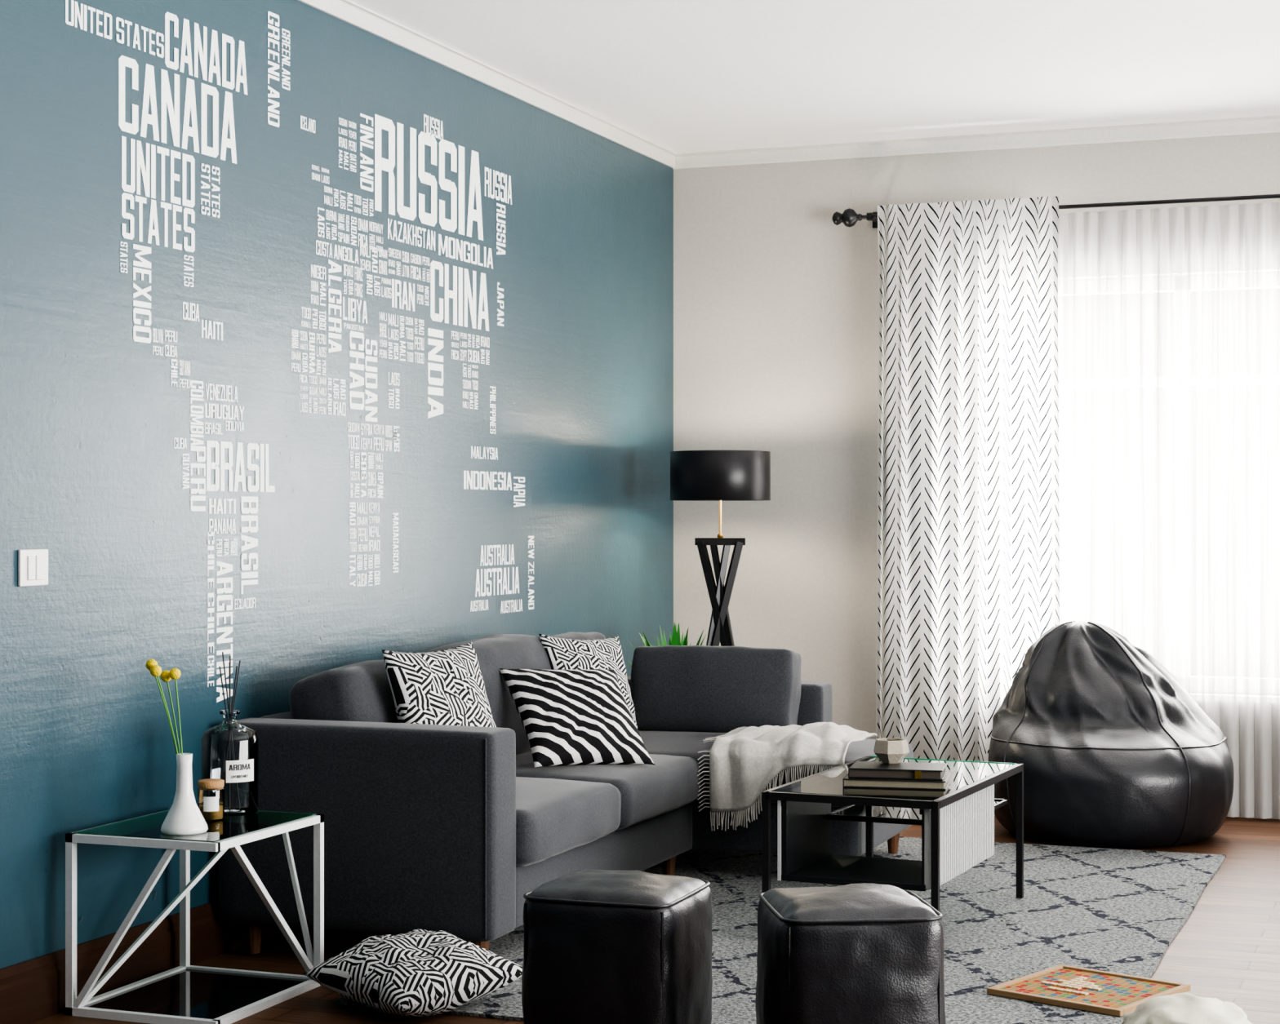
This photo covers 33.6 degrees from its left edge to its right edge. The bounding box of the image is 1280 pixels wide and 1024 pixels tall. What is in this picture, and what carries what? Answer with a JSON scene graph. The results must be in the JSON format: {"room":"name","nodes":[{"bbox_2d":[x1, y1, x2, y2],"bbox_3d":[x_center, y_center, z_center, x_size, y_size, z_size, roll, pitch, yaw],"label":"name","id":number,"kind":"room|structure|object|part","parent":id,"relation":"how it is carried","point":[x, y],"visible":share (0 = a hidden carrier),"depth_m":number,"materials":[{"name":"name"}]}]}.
{"room":"living room","nodes":[
{"label":"living room","id":0,"kind":"room"},
{"bbox_2d":[0,0,673,968],"bbox_3d":[-1.775,-0.180,4.769,0.200,2.860,10.867,0,0,21],"label":"wall","id":1,"kind":"structure","parent":0,"point":[580,368],"depth_m":6.26,"materials":[{"name":"teal paint"}]},
{"bbox_2d":[17,549,48,586],"bbox_3d":[-1.490,0.137,5.219,0.014,0.090,0.112,0,0,21],"label":"light switch","id":2,"kind":"object","parent":1,"relation":"attached to","point":[33,564],"visible":1,"depth_m":5.21,"materials":[{"name":"white plastic"}]},
{"bbox_2d":[0,900,296,1023],"bbox_3d":[-1.715,1.175,4.613,0.022,0.150,10.617,0,0,21],"label":"baseboard","id":3,"kind":"structure","parent":1,"relation":"attached to","point":[32,991],"depth_m":5.53,"materials":[{"name":"brown wood"}]},
{"bbox_2d":[65,0,533,702],"bbox_3d":[-0.926,-0.471,6.728,0.001,2.022,2.951,0,0,21],"label":"wall decal","id":4,"kind":"object","parent":1,"relation":"attached to","point":[380,122],"depth_m":6.53,"materials":[{"name":"white plastic"}]},
{"bbox_2d":[297,0,677,168],"bbox_3d":[-1.709,-1.581,4.610,0.035,0.058,10.617,0,0,21],"label":"trim","id":5,"kind":"structure","parent":1,"relation":"attached to","point":[353,13],"depth_m":7.63,"materials":[{"name":"beige paint"}]},
{"bbox_2d":[30,815,1279,1023],"bbox_3d":[0.751,1.310,3.814,5.600,0.120,10.867,0,0,21],"label":"floor","id":6,"kind":"structure","parent":0,"point":[1228,948],"depth_m":6.06,"materials":[{"name":"brown wood"}]},
{"bbox_2d":[65,809,324,1023],"bbox_3d":[-1.132,1.023,5.441,0.432,0.453,0.530,0,0,21],"label":"side table","id":7,"kind":"object","parent":6,"relation":"on","point":[185,993],"visible":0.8,"depth_m":5.39,"materials":[{"name":"silver glass"}]},
{"bbox_2d":[145,659,208,835],"bbox_3d":[-1.152,0.582,5.289,0.154,0.430,0.116,0,0,21],"label":"vase","id":8,"kind":"object","parent":7,"relation":"on","point":[184,817],"visible":1,"depth_m":5.26,"materials":[{"name":"white ceramic"}]},
{"bbox_3d":[-1.218,0.381,5.292,0.028,0.029,0.029,0,0,21],"label":"flower","id":9,"kind":"part","parent":8,"relation":"part of","materials":[{"name":"yellow plant"}]},
{"bbox_3d":[-1.203,0.394,5.270,0.028,0.029,0.029,0,0,21],"label":"flower","id":10,"kind":"part","parent":8,"relation":"part of","materials":[{"name":"yellow plant"}]},
{"bbox_3d":[-1.189,0.411,5.323,0.028,0.029,0.029,0,0,21],"label":"flower","id":11,"kind":"part","parent":8,"relation":"part of","materials":[{"name":"yellow plant"}]},
{"bbox_3d":[-1.163,0.404,5.303,0.028,0.029,0.029,0,0,21],"label":"flower","id":12,"kind":"part","parent":8,"relation":"part of","materials":[{"name":"yellow plant"}]},
{"bbox_3d":[-1.132,0.800,5.441,0.404,0.007,0.502,0,0,21],"label":"glass","id":13,"kind":"part","parent":7,"relation":"part of","materials":[{"name":"glass"}]},
{"bbox_2d":[83,968,308,1019],"bbox_3d":[-1.132,1.241,5.441,0.392,0.010,0.490,0,0,21],"label":"shelf","id":14,"kind":"object","parent":7,"relation":"attached to","point":[173,993],"depth_m":5.42,"materials":[{"name":"black glass"}]},
{"bbox_2d":[197,778,224,821],"bbox_3d":[-1.110,0.745,5.488,0.068,0.102,0.068,0,0,21],"label":"jar","id":15,"kind":"object","parent":7,"relation":"on","point":[211,811],"visible":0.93,"depth_m":5.46,"materials":[{"name":"glass"}]},
{"bbox_3d":[-1.110,0.705,5.489,0.068,0.023,0.068,0,0,21],"label":"cork lid","id":16,"kind":"part","parent":15,"relation":"part of","materials":[{"name":"beige wood"}]},
{"bbox_2d":[200,652,258,816],"bbox_3d":[-1.084,0.582,5.607,0.150,0.424,0.149,0,0,21],"label":"bottle","id":17,"kind":"object","parent":7,"relation":"on","point":[242,771],"visible":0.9,"depth_m":5.62,"materials":[{"name":"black glass"}]},
{"bbox_2d":[231,774,247,778],"bbox_3d":[-1.046,0.691,5.544,0.047,0.007,0.004,0,0,-31],"label":"print","id":18,"kind":"object","parent":17,"relation":"attached to","point":[233,776],"depth_m":5.54,"materials":[{"name":"black"}]},
{"bbox_2d":[229,764,250,770],"bbox_3d":[-1.045,0.667,5.545,0.059,0.015,0.006,0,0,-32],"label":"print","id":19,"kind":"object","parent":17,"relation":"on","point":[232,766],"depth_m":5.54,"materials":[{"name":"black"}]},
{"bbox_2d":[521,869,712,1023],"bbox_3d":[-0.052,1.050,4.846,0.398,0.448,0.397,0,0,20],"label":"pouf","id":20,"kind":"object","parent":6,"relation":"on","point":[601,947],"visible":1,"depth_m":4.68,"materials":[{"name":"black leather"}]},
{"bbox_2d":[626,622,706,666],"bbox_3d":[0.155,0.843,8.514,0.378,0.814,0.393,0,0,-21],"label":"potted plant","id":21,"kind":"object","parent":6,"relation":"on","point":[674,640],"visible":0.12,"depth_m":8.54,"materials":[{"name":"green plant"}]},
{"bbox_2d":[670,450,770,646],"bbox_3d":[0.335,0.495,8.853,0.431,1.495,0.418,0,0,21],"label":"floor lamp","id":22,"kind":"object","parent":6,"relation":"on","point":[720,476],"visible":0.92,"depth_m":8.73,"materials":[{"name":"black metal"}]},
{"bbox_3d":[0.335,-0.020,8.853,0.024,0.260,0.024,0,0,21],"label":"stem","id":23,"kind":"part","parent":22,"relation":"part of","materials":[{"name":"gold metal"}]},
{"bbox_3d":[0.335,-0.150,8.853,0.418,0.204,0.418,0,0,21],"label":"lamp shade","id":24,"kind":"part","parent":22,"relation":"part of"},
{"bbox_2d":[333,836,1226,1023],"bbox_3d":[0.675,1.245,6.532,1.910,0.009,3.173,0,0,21],"label":"rug","id":25,"kind":"object","parent":6,"relation":"on","point":[1118,911],"visible":0.47,"depth_m":6.47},
{"bbox_2d":[302,928,522,1017],"bbox_3d":[-0.566,1.167,5.366,0.409,0.188,0.411,0,0,-44],"label":"pillow","id":26,"kind":"object","parent":25,"relation":"on","point":[415,973],"visible":0.99,"depth_m":5.27,"materials":[{"name":"fabric"}]},
{"bbox_2d":[218,631,913,954],"bbox_3d":[-0.060,0.827,6.914,1.440,0.826,2.611,0,0,21],"label":"sectional sofa","id":27,"kind":"object","parent":25,"relation":"on","point":[429,828],"visible":0.66,"depth_m":5.92,"materials":[{"name":"grey fabric"}]},
{"bbox_3d":[-0.629,0.870,7.208,0.160,0.560,2.440,0,0,21],"label":"frame long","id":28,"kind":"part","parent":27,"relation":"part of","materials":[{"name":"grey fabric"}]},
{"bbox_2d":[288,659,398,723],"bbox_3d":[-0.765,0.641,6.388,0.302,0.398,0.783,-13,-4,20],"label":"cushion","id":29,"kind":"object","parent":27,"relation":"on","point":[361,691],"depth_m":6.05,"materials":[{"name":"grey fabric"}]},
{"bbox_3d":[-0.762,0.870,5.880,0.858,0.568,0.179,0,0,21],"label":"arm","id":30,"kind":"part","parent":27,"relation":"part of","materials":[{"name":"grey fabric"}]},
{"bbox_2d":[382,642,496,727],"bbox_3d":[-0.571,0.600,6.245,0.201,0.408,0.430,0,0,33],"label":"patterned throw pillow","id":31,"kind":"object","parent":27,"relation":"on","point":[446,687],"visible":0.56,"depth_m":6.17,"materials":[{"name":"fabric"}]},
{"bbox_2d":[422,634,551,755],"bbox_3d":[-0.493,0.623,7.101,0.303,0.425,0.760,-13,-4,20],"label":"cushion","id":32,"kind":"object","parent":27,"relation":"on","point":[494,652],"depth_m":6.93,"materials":[{"name":"grey fabric"}]},
{"bbox_2d":[515,777,621,866],"bbox_3d":[-0.518,0.899,6.273,0.760,0.215,0.741,0,0,21],"label":"seat cushion","id":33,"kind":"object","parent":27,"relation":"on","point":[560,821],"depth_m":6.13,"materials":[{"name":"grey fabric"}]},
{"bbox_2d":[498,668,654,767],"bbox_3d":[-0.206,0.660,6.855,0.435,0.305,0.311,0,0,-27],"label":"striped throw pillow","id":34,"kind":"object","parent":27,"relation":"on","point":[568,717],"visible":1,"depth_m":6.78,"materials":[{"name":"fabric"}]},
{"bbox_2d":[549,631,605,639],"bbox_3d":[-0.272,0.640,7.687,0.298,0.396,0.523,-13,-4,20],"label":"cushion","id":35,"kind":"object","parent":27,"relation":"on","point":[571,635],"depth_m":7.67,"materials":[{"name":"grey fabric"}]},
{"bbox_2d":[539,634,638,730],"bbox_3d":[-0.174,0.620,7.400,0.203,0.402,0.431,0,0,39],"label":"patterned throw pillow","id":36,"kind":"object","parent":27,"relation":"on","point":[562,653],"visible":0.41,"depth_m":7.37,"materials":[{"name":"fabric"}]},
{"bbox_2d":[515,751,700,830],"bbox_3d":[-0.256,0.903,6.959,0.757,0.215,0.741,0,0,21],"label":"seat cushion","id":37,"kind":"object","parent":27,"relation":"on","point":[662,795],"depth_m":6.75,"materials":[{"name":"grey fabric"}]},
{"bbox_2d":[631,645,801,733],"bbox_3d":[0.278,0.663,7.880,0.636,0.332,0.224,0,-10,21],"label":"cushion","id":38,"kind":"object","parent":27,"relation":"on","point":[675,689],"depth_m":7.78,"materials":[{"name":"grey fabric"}]},
{"bbox_3d":[0.202,0.895,8.118,1.070,0.510,0.170,0,0,21],"label":"frame","id":39,"kind":"part","parent":27,"relation":"part of","materials":[{"name":"grey fabric"}]},
{"bbox_2d":[697,722,876,831],"bbox_3d":[0.523,0.892,7.272,0.507,0.350,0.558,0,0,21],"label":"throw blanket","id":40,"kind":"object","parent":27,"relation":"on","point":[744,761],"visible":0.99,"depth_m":7.07,"materials":[{"name":"beige fabric"}]},
{"bbox_2d":[761,756,1023,912],"bbox_3d":[0.794,1.024,6.485,0.525,0.433,0.985,0,0,24],"label":"glass coffee table","id":41,"kind":"object","parent":25,"relation":"on","point":[957,822],"visible":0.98,"depth_m":6.23,"materials":[{"name":"black glass"}]},
{"bbox_3d":[0.743,0.948,6.358,0.425,0.225,0.688,0,0,24],"label":"panel","id":42,"kind":"part","parent":41,"relation":"part of","materials":[{"name":"glass"}]},
{"bbox_2d":[781,854,927,891],"bbox_3d":[0.685,1.056,6.224,0.430,0.018,0.400,0,0,24],"label":"shelf","id":43,"kind":"object","parent":41,"relation":"attached to","point":[832,869],"depth_m":6.17,"materials":[{"name":"black glass"}]},
{"bbox_3d":[0.794,0.812,6.485,0.485,0.007,0.945,0,0,24],"label":"glass","id":44,"kind":"part","parent":41,"relation":"part of","materials":[{"name":"glass"}]},
{"bbox_2d":[842,760,951,790],"bbox_3d":[0.764,0.781,6.296,0.300,0.056,0.200,0,0,13],"label":"stacked books","id":45,"kind":"object","parent":41,"relation":"on","point":[864,775],"visible":1,"depth_m":6.22,"materials":[{"name":"black paper"}]},
{"bbox_2d":[873,737,909,764],"bbox_3d":[0.755,0.718,6.365,0.106,0.070,0.109,0,0,4],"label":"bowl","id":46,"kind":"object","parent":45,"relation":"on","point":[888,750],"visible":1,"depth_m":6.33,"materials":[{"name":"white ceramic"}]},
{"bbox_2d":[832,803,996,819],"bbox_3d":[0.866,0.928,6.628,0.400,0.008,0.535,0,0,24],"label":"glass shelf","id":47,"kind":"object","parent":41,"relation":"attached to","point":[851,811],"depth_m":6.56,"materials":[{"name":"glass"}]},
{"bbox_3d":[0.950,0.948,6.267,0.025,0.225,0.685,0,0,24],"label":"ribbed panel","id":48,"kind":"part","parent":41,"relation":"part of","materials":[{"name":"grey paint"}]},
{"bbox_2d":[986,964,1191,1017],"bbox_3d":[1.159,1.232,5.474,0.380,0.016,0.380,0,0,41],"label":"game","id":49,"kind":"object","parent":25,"relation":"on","point":[1105,993],"visible":0.93,"depth_m":5.46,"materials":[{"name":"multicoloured wood"}]},
{"bbox_2d":[755,883,946,1023],"bbox_3d":[0.457,1.050,4.649,0.394,0.445,0.398,0,0,-6],"label":"pouf","id":50,"kind":"object","parent":6,"relation":"on","point":[860,953],"visible":1,"depth_m":4.47,"materials":[{"name":"black leather"}]},
{"bbox_2d":[988,621,1234,848],"bbox_3d":[1.818,0.841,8.205,0.930,0.819,0.909,0,0,7],"label":"bean bag","id":51,"kind":"object","parent":6,"relation":"on","point":[1113,750],"visible":0.96,"depth_m":7.97,"materials":[{"name":"black leather"}]},
{"bbox_2d":[1122,992,1252,1023],"bbox_3d":[1.270,1.185,4.921,0.335,0.130,0.285,0,0,21],"label":"cloth","id":52,"kind":"object","parent":6,"relation":"on","point":[1184,1008],"visible":1,"depth_m":4.89,"materials":[{"name":"beige fabric"}]},
{"bbox_2d":[350,0,1279,153],"bbox_3d":[0.751,-1.670,3.814,5.600,0.120,10.867,0,0,21],"label":"ceiling","id":53,"kind":"structure","parent":0,"point":[679,76],"depth_m":7.51,"materials":[{"name":"white paint"}]},
{"bbox_2d":[673,133,1279,739],"bbox_3d":[2.627,-0.180,8.780,5.200,2.860,0.250,0,0,21],"label":"wall","id":54,"kind":"structure","parent":0,"point":[775,301],"depth_m":9.35,"materials":[{"name":"grey paint"}]},
{"bbox_2d":[672,115,1279,169],"bbox_3d":[2.575,-1.579,8.642,5.200,0.062,0.045,0,0,21],"label":"trim","id":55,"kind":"structure","parent":54,"relation":"attached to","point":[1268,124],"depth_m":9.06,"materials":[{"name":"beige paint"}]},
{"bbox_2d":[831,194,1279,228],"bbox_3d":[2.443,-1.272,8.632,3.412,0.082,0.158,0,0,21],"label":"curtain rod","id":56,"kind":"object","parent":54,"relation":"attached to","point":[849,217],"visible":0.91,"depth_m":8.78,"materials":[{"name":"black metal"}]},
{"bbox_2d":[875,196,1059,762],"bbox_3d":[1.372,-0.036,8.924,0.791,2.548,0.077,0,0,21],"label":"patterned curtain","id":57,"kind":"object","parent":56,"relation":"hanging from","point":[968,519],"visible":0.89,"depth_m":8.93,"materials":[{"name":"fabric"}]},
{"bbox_3d":[2.429,-1.272,8.596,3.240,0.017,0.017,0,0,21],"label":"rod","id":58,"kind":"part","parent":56,"relation":"part of","materials":[{"name":"black metal"}]},
{"bbox_2d":[1057,202,1279,819],"bbox_3d":[2.671,-0.006,8.524,2.056,2.488,0.057,0,0,20],"label":"sheer curtain","id":59,"kind":"object","parent":56,"relation":"hanging from","point":[1169,318],"visible":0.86,"depth_m":8.68,"materials":[{"name":"white fabric"}]}
]}

